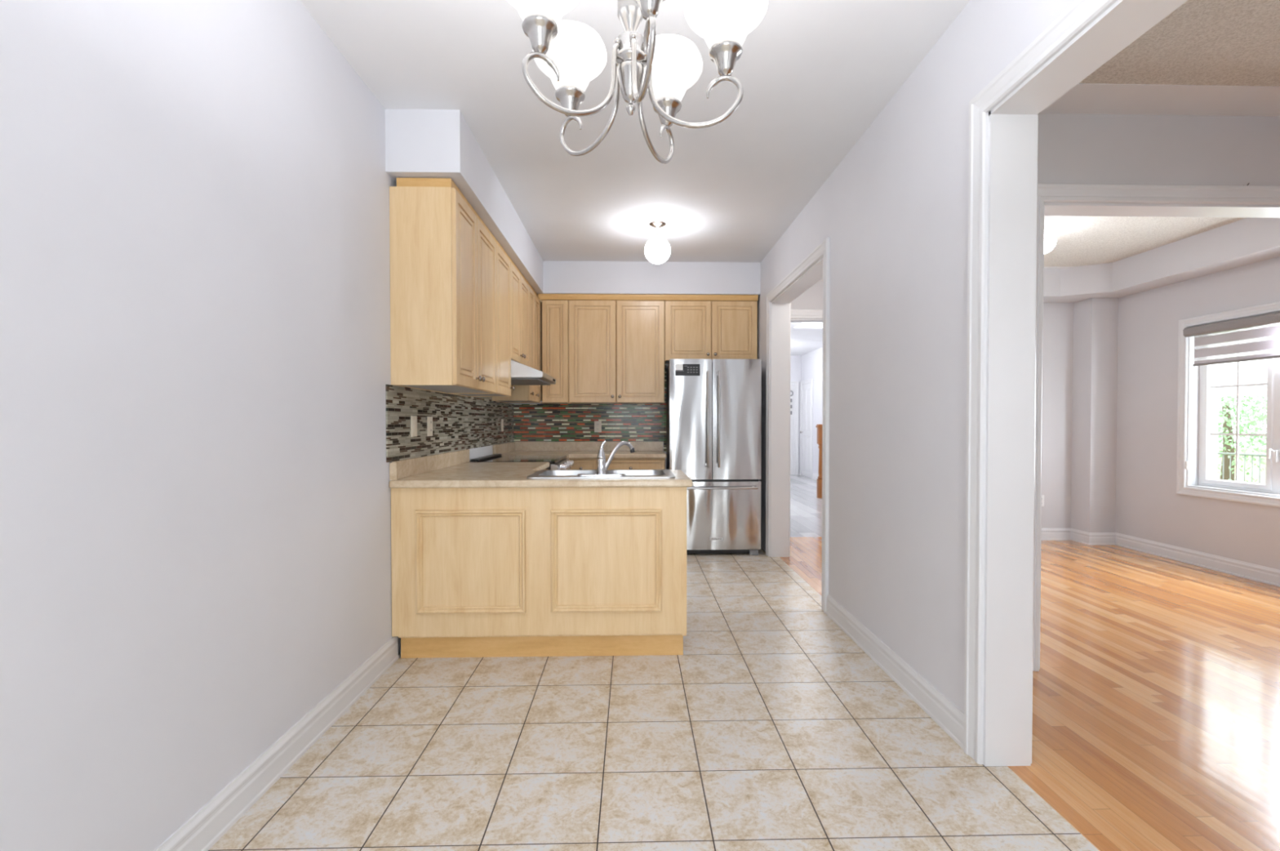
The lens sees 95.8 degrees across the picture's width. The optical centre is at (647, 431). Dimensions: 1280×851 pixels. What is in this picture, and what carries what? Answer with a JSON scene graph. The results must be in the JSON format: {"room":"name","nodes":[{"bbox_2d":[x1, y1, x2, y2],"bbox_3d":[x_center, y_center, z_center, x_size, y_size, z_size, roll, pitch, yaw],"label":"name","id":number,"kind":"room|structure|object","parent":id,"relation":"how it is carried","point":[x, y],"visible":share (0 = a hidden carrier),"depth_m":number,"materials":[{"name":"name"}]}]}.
{"room":"kitchen","nodes":[
{"label":"kitchen","id":0,"kind":"room"},
{"bbox_2d":[0,0,513,850],"bbox_3d":[-1.322,-0.198,1.973,0.120,2.735,8.020,0,1,-1],"label":"wall","id":1,"kind":"structure","parent":0,"point":[195,349],"depth_m":1.52,"materials":[{"name":"paint"}]},
{"bbox_2d":[153,635,399,850],"bbox_3d":[-1.214,1.133,0.518,0.018,0.120,4.863,0,1,-1],"label":"baseboard","id":2,"kind":"structure","parent":1,"relation":"attached to","point":[212,820],"depth_m":1.92,"materials":[{"name":"paint"}]},
{"bbox_2d":[389,186,496,393],"bbox_3d":[-1.118,-0.733,3.326,0.356,0.987,0.870,0,1,-1],"label":"upper cabinet","id":3,"kind":"object","parent":1,"relation":"attached to","point":[443,258],"visible":1,"depth_m":2.90,"materials":[{"name":"brown wood"}]},
{"bbox_2d":[396,177,537,297],"bbox_3d":[-1.157,-1.266,4.224,0.270,0.050,2.655,0,1,-1],"label":"fascia","id":4,"kind":"object","parent":3,"relation":"on","point":[406,182],"visible":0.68,"depth_m":2.90,"materials":[{"name":"brown wood"}]},
{"bbox_2d":[385,384,514,462],"bbox_3d":[-1.319,-0.131,4.350,0.008,0.514,3.029,0,1,-1],"label":"backsplash","id":5,"kind":"structure","parent":1,"relation":"attached to","point":[460,423],"depth_m":3.63,"materials":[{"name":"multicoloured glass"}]},
{"bbox_2d":[410,415,417,436],"bbox_3d":[-1.279,-0.029,3.173,0.010,0.115,0.078,0,1,-1],"label":"light switch","id":6,"kind":"object","parent":5,"relation":"attached to","point":[413,418],"visible":1,"depth_m":3.16,"materials":[{"name":"beige plastic"}]},
{"bbox_2d":[426,416,432,435],"bbox_3d":[-1.286,-0.031,3.423,0.010,0.115,0.078,0,1,-1],"label":"wall outlet","id":7,"kind":"object","parent":5,"relation":"attached to","point":[429,419],"visible":1,"depth_m":3.41,"materials":[{"name":"beige plastic"}]},
{"bbox_2d":[501,418,503,431],"bbox_3d":[-1.335,-0.058,5.327,0.010,0.115,0.072,0,1,-1],"label":"wall outlet","id":8,"kind":"object","parent":5,"relation":"attached to","point":[502,420],"visible":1,"depth_m":5.31,"materials":[{"name":"beige plastic"}]},
{"bbox_2d":[469,444,492,462],"bbox_3d":[-1.324,0.176,4.589,0.008,0.106,0.742,0,1,-1],"label":"strip","id":9,"kind":"object","parent":1,"relation":"attached to","point":[476,452],"visible":0.57,"depth_m":4.55,"materials":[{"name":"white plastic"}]},
{"bbox_2d":[448,243,515,396],"bbox_3d":[-1.136,-0.744,3.986,0.356,0.987,0.450,0,1,-1],"label":"upper cabinet","id":10,"kind":"object","parent":1,"relation":"attached to","point":[504,387],"visible":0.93,"depth_m":3.98,"materials":[{"name":"brown wood"}]},
{"bbox_2d":[492,286,540,402],"bbox_3d":[-1.169,-0.763,5.247,0.356,0.987,0.575,0,1,-1],"label":"upper cabinet","id":11,"kind":"object","parent":1,"relation":"attached to","point":[522,393],"visible":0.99,"depth_m":5.13,"materials":[{"name":"brown wood"}]},
{"bbox_2d":[511,262,529,366],"bbox_3d":[-1.151,-0.892,4.583,0.356,0.710,0.750,0,1,-1],"label":"upper cabinet","id":12,"kind":"object","parent":1,"relation":"attached to","point":[519,286],"visible":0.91,"depth_m":4.53,"materials":[{"name":"brown wood"}]},
{"bbox_2d":[511,360,555,385],"bbox_3d":[-1.044,-0.462,4.585,0.552,0.145,0.745,0,1,-1],"label":"range hood","id":13,"kind":"object","parent":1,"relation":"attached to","point":[521,374],"visible":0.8,"depth_m":4.23,"materials":[{"name":"metal"}]},
{"bbox_2d":[385,108,760,301],"bbox_3d":[-0.105,-1.451,4.370,2.440,0.305,3.012,0,1,-1],"label":"soffit","id":14,"kind":"structure","parent":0,"point":[420,143],"depth_m":4.02,"materials":[{"name":"paint"}]},
{"bbox_2d":[513,364,669,469],"bbox_3d":[-0.066,-0.261,5.972,2.600,2.735,0.150,0,1,-1],"label":"wall","id":15,"kind":"structure","parent":0,"point":[667,365],"depth_m":5.87,"materials":[{"name":"paint"}]},
{"bbox_2d":[538,299,571,404],"bbox_3d":[-0.907,-0.771,5.703,0.285,0.987,0.325,0,1,-1],"label":"upper cabinet","id":16,"kind":"object","parent":15,"relation":"attached to","point":[553,313],"visible":0.91,"depth_m":5.54,"materials":[{"name":"brown wood"}]},
{"bbox_2d":[514,364,666,451],"bbox_3d":[-0.582,-0.237,5.879,1.546,0.890,0.008,0,1,-1],"label":"backsplash","id":17,"kind":"structure","parent":15,"relation":"attached to","point":[532,422],"depth_m":5.88,"materials":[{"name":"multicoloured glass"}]},
{"bbox_2d":[594,420,601,431],"bbox_3d":[-0.505,-0.050,5.875,0.072,0.115,0.010,0,1,-1],"label":"wall outlet","id":18,"kind":"object","parent":17,"relation":"attached to","point":[597,424],"visible":1,"depth_m":5.87,"materials":[{"name":"beige plastic"}]},
{"bbox_2d":[568,300,664,404],"bbox_3d":[-0.302,-0.771,5.703,0.925,0.987,0.356,0,1,-1],"label":"upper cabinet","id":19,"kind":"object","parent":15,"relation":"attached to","point":[616,348],"visible":1,"depth_m":5.56,"materials":[{"name":"brown wood"}]},
{"bbox_2d":[537,293,758,301],"bbox_3d":[0.009,-1.288,5.557,2.110,0.052,0.032,0,1,-1],"label":"fascia","id":20,"kind":"object","parent":19,"relation":"on","point":[541,296],"visible":0.88,"depth_m":5.55,"materials":[{"name":"brown wood"}]},
{"bbox_2d":[664,300,757,364],"bbox_3d":[0.611,-0.975,5.724,0.898,0.580,0.356,0,1,-1],"label":"upper cabinet","id":21,"kind":"object","parent":15,"relation":"attached to","point":[694,329],"visible":0.97,"depth_m":5.58,"materials":[{"name":"brown wood"}]},
{"bbox_2d":[299,0,970,262],"bbox_3d":[-0.018,-1.641,1.975,2.690,0.150,8.000,0,1,-1],"label":"ceiling","id":22,"kind":"structure","parent":0,"point":[814,76],"depth_m":2.83,"materials":[{"name":"paint"}]},
{"bbox_2d":[506,0,768,164],"bbox_3d":[-0.024,-1.084,1.171,0.524,0.939,0.526,0,1,-1],"label":"chandelier","id":23,"kind":"object","parent":22,"relation":"hanging from","point":[572,54],"visible":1,"depth_m":1.17,"materials":[{"name":"white glass"}]},
{"bbox_2d":[644,221,670,263],"bbox_3d":[0.077,-1.454,4.481,0.202,0.304,0.202,0,1,-1],"label":"pendant lamp","id":24,"kind":"object","parent":22,"relation":"hanging from","point":[657,249],"visible":1,"depth_m":4.42,"materials":[{"name":"white glass"}]},
{"bbox_2d":[208,475,1099,850],"bbox_3d":[1.296,1.159,5.755,5.510,0.100,15.400,0,1,-1],"label":"floor","id":25,"kind":"structure","parent":0,"point":[772,729],"depth_m":2.07,"materials":[{"name":"tile"}]},
{"bbox_2d":[470,453,573,469],"bbox_3d":[-0.965,0.652,4.615,0.691,0.912,0.763,0,1,-1],"label":"range","id":26,"kind":"object","parent":25,"relation":"on","point":[556,462],"visible":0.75,"depth_m":4.46,"materials":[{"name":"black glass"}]},
{"bbox_2d":[476,455,566,463],"bbox_3d":[-0.972,0.222,4.608,0.567,0.020,0.763,0,1,-1],"label":"cooktop","id":27,"kind":"object","parent":26,"relation":"in","point":[551,459],"depth_m":4.46,"materials":[{"name":"black glass"}]},
{"bbox_2d":[391,486,686,657],"bbox_3d":[-0.549,0.714,3.191,1.481,0.873,0.596,0,1,-1],"label":"base cabinet","id":28,"kind":"object","parent":25,"relation":"on","point":[476,571],"visible":0.92,"depth_m":2.91,"materials":[{"name":"brown wood"}]},
{"bbox_2d":[389,448,692,488],"bbox_3d":[-0.547,0.204,3.556,1.508,0.130,1.355,0,1,-1],"label":"countertop","id":29,"kind":"structure","parent":28,"relation":"on","point":[452,468],"depth_m":2.94,"materials":[{"name":"beige laminate"}]},
{"bbox_2d":[526,469,675,478],"bbox_3d":[-0.246,0.318,3.203,0.769,0.177,0.475,0,1,-1],"label":"sink","id":30,"kind":"object","parent":29,"relation":"in","point":[542,473],"visible":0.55,"depth_m":3.35,"materials":[{"name":"metal"}]},
{"bbox_2d":[577,440,635,475],"bbox_3d":[-0.197,0.137,3.037,0.333,0.187,0.136,0,1,-26],"label":"faucet","id":31,"kind":"object","parent":29,"relation":"on","point":[602,464],"visible":1,"depth_m":3.01,"materials":[{"name":"silver metal"}]},
{"bbox_2d":[568,457,665,469],"bbox_3d":[-0.300,0.676,5.578,0.910,0.873,0.650,0,1,-1],"label":"base cabinet","id":32,"kind":"object","parent":25,"relation":"on","point":[579,463],"visible":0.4,"depth_m":5.28,"materials":[{"name":"brown wood"}]},
{"bbox_2d":[492,441,666,457],"bbox_3d":[-0.590,0.175,5.445,1.520,0.130,0.886,0,1,-1],"label":"countertop","id":33,"kind":"structure","parent":32,"relation":"on","point":[570,449],"depth_m":5.85,"materials":[{"name":"beige laminate"}]},
{"bbox_2d":[666,359,761,555],"bbox_3d":[0.602,0.229,5.509,0.824,1.768,0.765,0,1,-1],"label":"refrigerator","id":34,"kind":"object","parent":25,"relation":"on","point":[713,406],"visible":0.92,"depth_m":5.20,"materials":[{"name":"silver metal"}]},
{"bbox_2d":[675,364,683,369],"bbox_3d":[0.282,-0.576,5.169,0.066,0.054,0.001,0,1,-1],"label":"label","id":35,"kind":"object","parent":34,"relation":"attached to","point":[677,366],"depth_m":5.17,"materials":[{"name":"white paper"}]},
{"bbox_2d":[815,424,822,497],"bbox_3d":[2.747,0.470,9.183,0.120,1.170,0.120,0,1,-1],"label":"newel post","id":36,"kind":"object","parent":25,"relation":"on","point":[819,426],"visible":0.71,"depth_m":9.15,"materials":[{"name":"brown wood"}]},
{"bbox_2d":[790,355,800,475],"bbox_3d":[2.350,-0.369,13.262,2.610,2.720,0.200,0,1,-1],"label":"wall","id":37,"kind":"structure","parent":0,"point":[795,360],"depth_m":13.18,"materials":[{"name":"paint"}]},
{"bbox_2d":[790,381,799,475],"bbox_3d":[2.933,-0.075,13.159,1.018,2.134,0.100,0,1,-1],"label":"door","id":38,"kind":"structure","parent":37,"relation":"in","point":[794,385],"depth_m":13.18,"materials":[{"name":"paint"}]},
{"bbox_2d":[790,390,793,414],"bbox_3d":[3.258,-0.663,13.161,0.118,0.549,0.028,0,1,-1],"label":"ornament","id":39,"kind":"object","parent":38,"relation":"hanging from","point":[790,390],"visible":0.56,"depth_m":13.15,"materials":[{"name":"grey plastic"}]},
{"bbox_2d":[791,322,822,355],"bbox_3d":[2.445,-1.765,9.766,3.000,0.180,7.350,0,1,-1],"label":"ceiling","id":40,"kind":"structure","parent":0,"point":[806,337],"depth_m":10.38,"materials":[{"name":"paint"}]},
{"bbox_2d":[791,280,822,308],"bbox_3d":[2.686,-0.297,6.118,2.910,2.800,0.140,0,1,-1],"label":"wall","id":41,"kind":"structure","parent":0,"point":[812,298],"depth_m":6.01,"materials":[{"name":"beige paint"}]},
{"bbox_2d":[791,308,822,319],"bbox_3d":[1.694,-0.083,6.014,0.902,2.376,0.024,0,1,-1],"label":"trim","id":42,"kind":"structure","parent":41,"relation":"attached to","point":[811,313],"depth_m":5.99,"materials":[{"name":"paint"}]},
{"bbox_2d":[791,318,822,322],"bbox_3d":[1.692,-0.034,6.096,0.700,2.275,0.140,0,1,-1],"label":"trim","id":43,"kind":"structure","parent":41,"relation":"attached to","point":[793,320],"depth_m":6.04,"materials":[{"name":"paint"}]},
{"bbox_2d":[800,346,822,477],"bbox_3d":[3.668,-0.314,9.705,0.160,2.720,6.980,0,1,-1],"label":"wall","id":44,"kind":"structure","parent":0,"point":[811,362],"depth_m":12.12,"materials":[{"name":"paint"}]},
{"bbox_2d":[800,377,813,478],"bbox_3d":[3.487,-0.069,12.746,0.100,2.134,0.868,0,1,-1],"label":"door","id":45,"kind":"structure","parent":44,"relation":"in","point":[806,386],"depth_m":12.72,"materials":[{"name":"paint"}]},
{"bbox_2d":[812,473,818,479],"bbox_3d":[3.591,0.993,9.274,0.018,0.120,6.080,0,1,-1],"label":"baseboard","id":46,"kind":"structure","parent":44,"relation":"attached to","point":[815,476],"depth_m":12.13,"materials":[{"name":"paint"}]},
{"bbox_2d":[757,0,1075,712],"bbox_3d":[1.259,-0.199,1.981,0.160,2.735,7.900,0,1,-1],"label":"wall","id":47,"kind":"structure","parent":0,"point":[893,212],"depth_m":2.57,"materials":[{"name":"paint"}]},
{"bbox_2d":[788,302,791,556],"bbox_3d":[1.287,-0.046,4.430,0.024,2.352,1.618,0,1,-1],"label":"trim","id":48,"kind":"structure","parent":47,"relation":"attached to","point":[790,302],"depth_m":5.16,"materials":[{"name":"paint"}]},
{"bbox_2d":[770,257,822,556],"bbox_3d":[1.195,-0.004,4.428,0.162,2.268,1.450,0,1,-1],"label":"trim","id":49,"kind":"structure","parent":47,"relation":"attached to","point":[780,305],"depth_m":5.14,"materials":[{"name":"paint"}]},
{"bbox_2d":[765,236,830,613],"bbox_3d":[1.103,-0.046,4.425,0.024,2.352,1.618,0,1,-1],"label":"trim","id":50,"kind":"structure","parent":47,"relation":"attached to","point":[823,250],"depth_m":3.68,"materials":[{"name":"paint"}]},
{"bbox_2d":[825,594,964,749],"bbox_3d":[1.147,1.095,2.873,0.018,0.120,1.520,0,1,-1],"label":"baseboard","id":51,"kind":"structure","parent":47,"relation":"attached to","point":[945,713],"depth_m":2.60,"materials":[{"name":"paint"}]},
{"bbox_2d":[1031,114,1038,763],"bbox_3d":[1.372,0.005,1.176,0.024,2.352,1.848,0,1,-1],"label":"trim","id":52,"kind":"structure","parent":47,"relation":"attached to","point":[1037,114],"depth_m":2.02,"materials":[{"name":"paint"}]},
{"bbox_2d":[964,0,1117,764],"bbox_3d":[1.188,0.005,1.172,0.024,2.352,1.848,0,1,-1],"label":"trim","id":53,"kind":"structure","parent":47,"relation":"attached to","point":[1081,14],"depth_m":2.03,"materials":[{"name":"paint"}]},
{"bbox_2d":[982,0,1187,765],"bbox_3d":[1.280,0.047,1.175,0.162,2.268,1.680,0,1,-1],"label":"trim","id":54,"kind":"structure","parent":47,"relation":"attached to","point":[1013,122],"depth_m":2.00,"materials":[{"name":"paint"}]},
{"bbox_2d":[779,536,1279,850],"bbox_3d":[3.018,1.216,2.099,3.528,0.100,8.000,0,1,-1],"label":"floor","id":55,"kind":"structure","parent":0,"point":[1156,686],"depth_m":2.47,"materials":[{"name":"brown wood"}]},
{"bbox_2d":[820,0,1279,279],"bbox_3d":[3.053,-1.613,2.080,3.455,0.203,8.050,0,1,-1],"label":"ceiling","id":56,"kind":"structure","parent":0,"point":[1211,42],"depth_m":2.54,"materials":[{"name":"white paint"}]},
{"bbox_2d":[1044,224,1056,253],"bbox_3d":[3.015,-1.453,4.418,0.180,0.195,0.180,0,1,-1],"label":"ceiling lamp","id":57,"kind":"object","parent":56,"relation":"attached to","point":[1050,238],"visible":0.4,"depth_m":4.34,"materials":[{"name":"white glass"}]},
{"bbox_2d":[1041,297,1118,532],"bbox_3d":[3.441,-0.233,5.846,2.285,2.680,0.445,0,1,-1],"label":"wall","id":58,"kind":"structure","parent":0,"point":[1080,378],"depth_m":5.77,"materials":[{"name":"beige paint"}]},
{"bbox_2d":[1041,494,1044,506],"bbox_3d":[4.004,0.706,5.887,0.072,0.115,0.010,0,1,-1],"label":"wall outlet","id":59,"kind":"object","parent":58,"relation":"attached to","point":[1042,495],"visible":0.43,"depth_m":5.89,"materials":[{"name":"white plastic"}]},
{"bbox_2d":[1040,528,1279,586],"bbox_3d":[3.479,1.069,4.437,2.285,0.120,2.895,0,1,-1],"label":"baseboard","id":60,"kind":"structure","parent":58,"relation":"attached to","point":[1270,575],"depth_m":5.06,"materials":[{"name":"paint"}]},
{"bbox_2d":[1037,113,1279,186],"bbox_3d":[2.988,-0.187,2.886,3.345,2.680,0.140,0,1,-1],"label":"wall","id":61,"kind":"structure","parent":0,"point":[1073,148],"depth_m":2.78,"materials":[{"name":"beige paint"}]},
{"bbox_2d":[1032,183,1279,671],"bbox_3d":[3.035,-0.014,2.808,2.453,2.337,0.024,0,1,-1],"label":"trim","id":62,"kind":"structure","parent":61,"relation":"attached to","point":[1046,193],"depth_m":2.77,"materials":[{"name":"paint"}]},
{"bbox_2d":[1043,217,1279,302],"bbox_3d":[3.478,-1.417,4.398,2.285,0.268,2.895,0,1,-1],"label":"soffit","id":63,"kind":"structure","parent":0,"point":[1246,241],"depth_m":4.81,"materials":[{"name":"beige paint"}]},
{"bbox_2d":[1115,256,1279,569],"bbox_3d":[4.760,-0.236,2.171,0.160,2.800,8.100,0,1,-1],"label":"wall","id":64,"kind":"structure","parent":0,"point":[1148,506],"depth_m":5.12,"materials":[{"name":"beige paint"}]},
{"bbox_2d":[1176,301,1279,506],"bbox_3d":[4.692,-0.200,4.324,0.184,1.502,1.368,0,1,-1],"label":"window","id":65,"kind":"structure","parent":64,"relation":"attached to","point":[1193,416],"depth_m":4.81,"materials":[{"name":"paint"}]},
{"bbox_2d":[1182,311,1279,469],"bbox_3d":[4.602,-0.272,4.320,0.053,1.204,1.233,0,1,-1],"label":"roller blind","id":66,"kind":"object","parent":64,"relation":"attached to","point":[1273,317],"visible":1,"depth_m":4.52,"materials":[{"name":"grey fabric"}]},
{"label":"outside","id":67,"kind":"structure","parent":0,"visible":0},
{"bbox_2d":[1217,447,1266,483],"bbox_3d":[22.185,1.534,13.108,34.965,0.100,55.000,0,1,-1],"label":"lawn","id":68,"kind":"structure","parent":67,"point":[1241,474],"depth_m":21.32,"materials":[{"name":"white"}]},
{"bbox_2d":[1208,326,1267,479],"bbox_3d":[8.860,-0.370,11.230,0.300,3.780,10.000,0,1,-1],"label":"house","id":69,"kind":"structure","parent":68,"relation":"on","point":[1254,371],"depth_m":8.90,"materials":[{"name":"white"}]},
{"bbox_2d":[1217,394,1266,482],"bbox_3d":[14.484,-0.385,14.519,6.794,4.333,7.890,0,1,19],"label":"tree","id":70,"kind":"object","parent":68,"relation":"on","point":[1225,414],"visible":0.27,"depth_m":14.20,"materials":[{"name":"green plant"}]},
{"bbox_2d":[1217,452,1266,483],"bbox_3d":[10.730,0.960,10.550,0.040,1.140,7.500,0,1,-1],"label":"iron railing","id":71,"kind":"object","parent":68,"relation":"on","point":[1223,453],"visible":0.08,"depth_m":10.39,"materials":[{"name":"white metal"}]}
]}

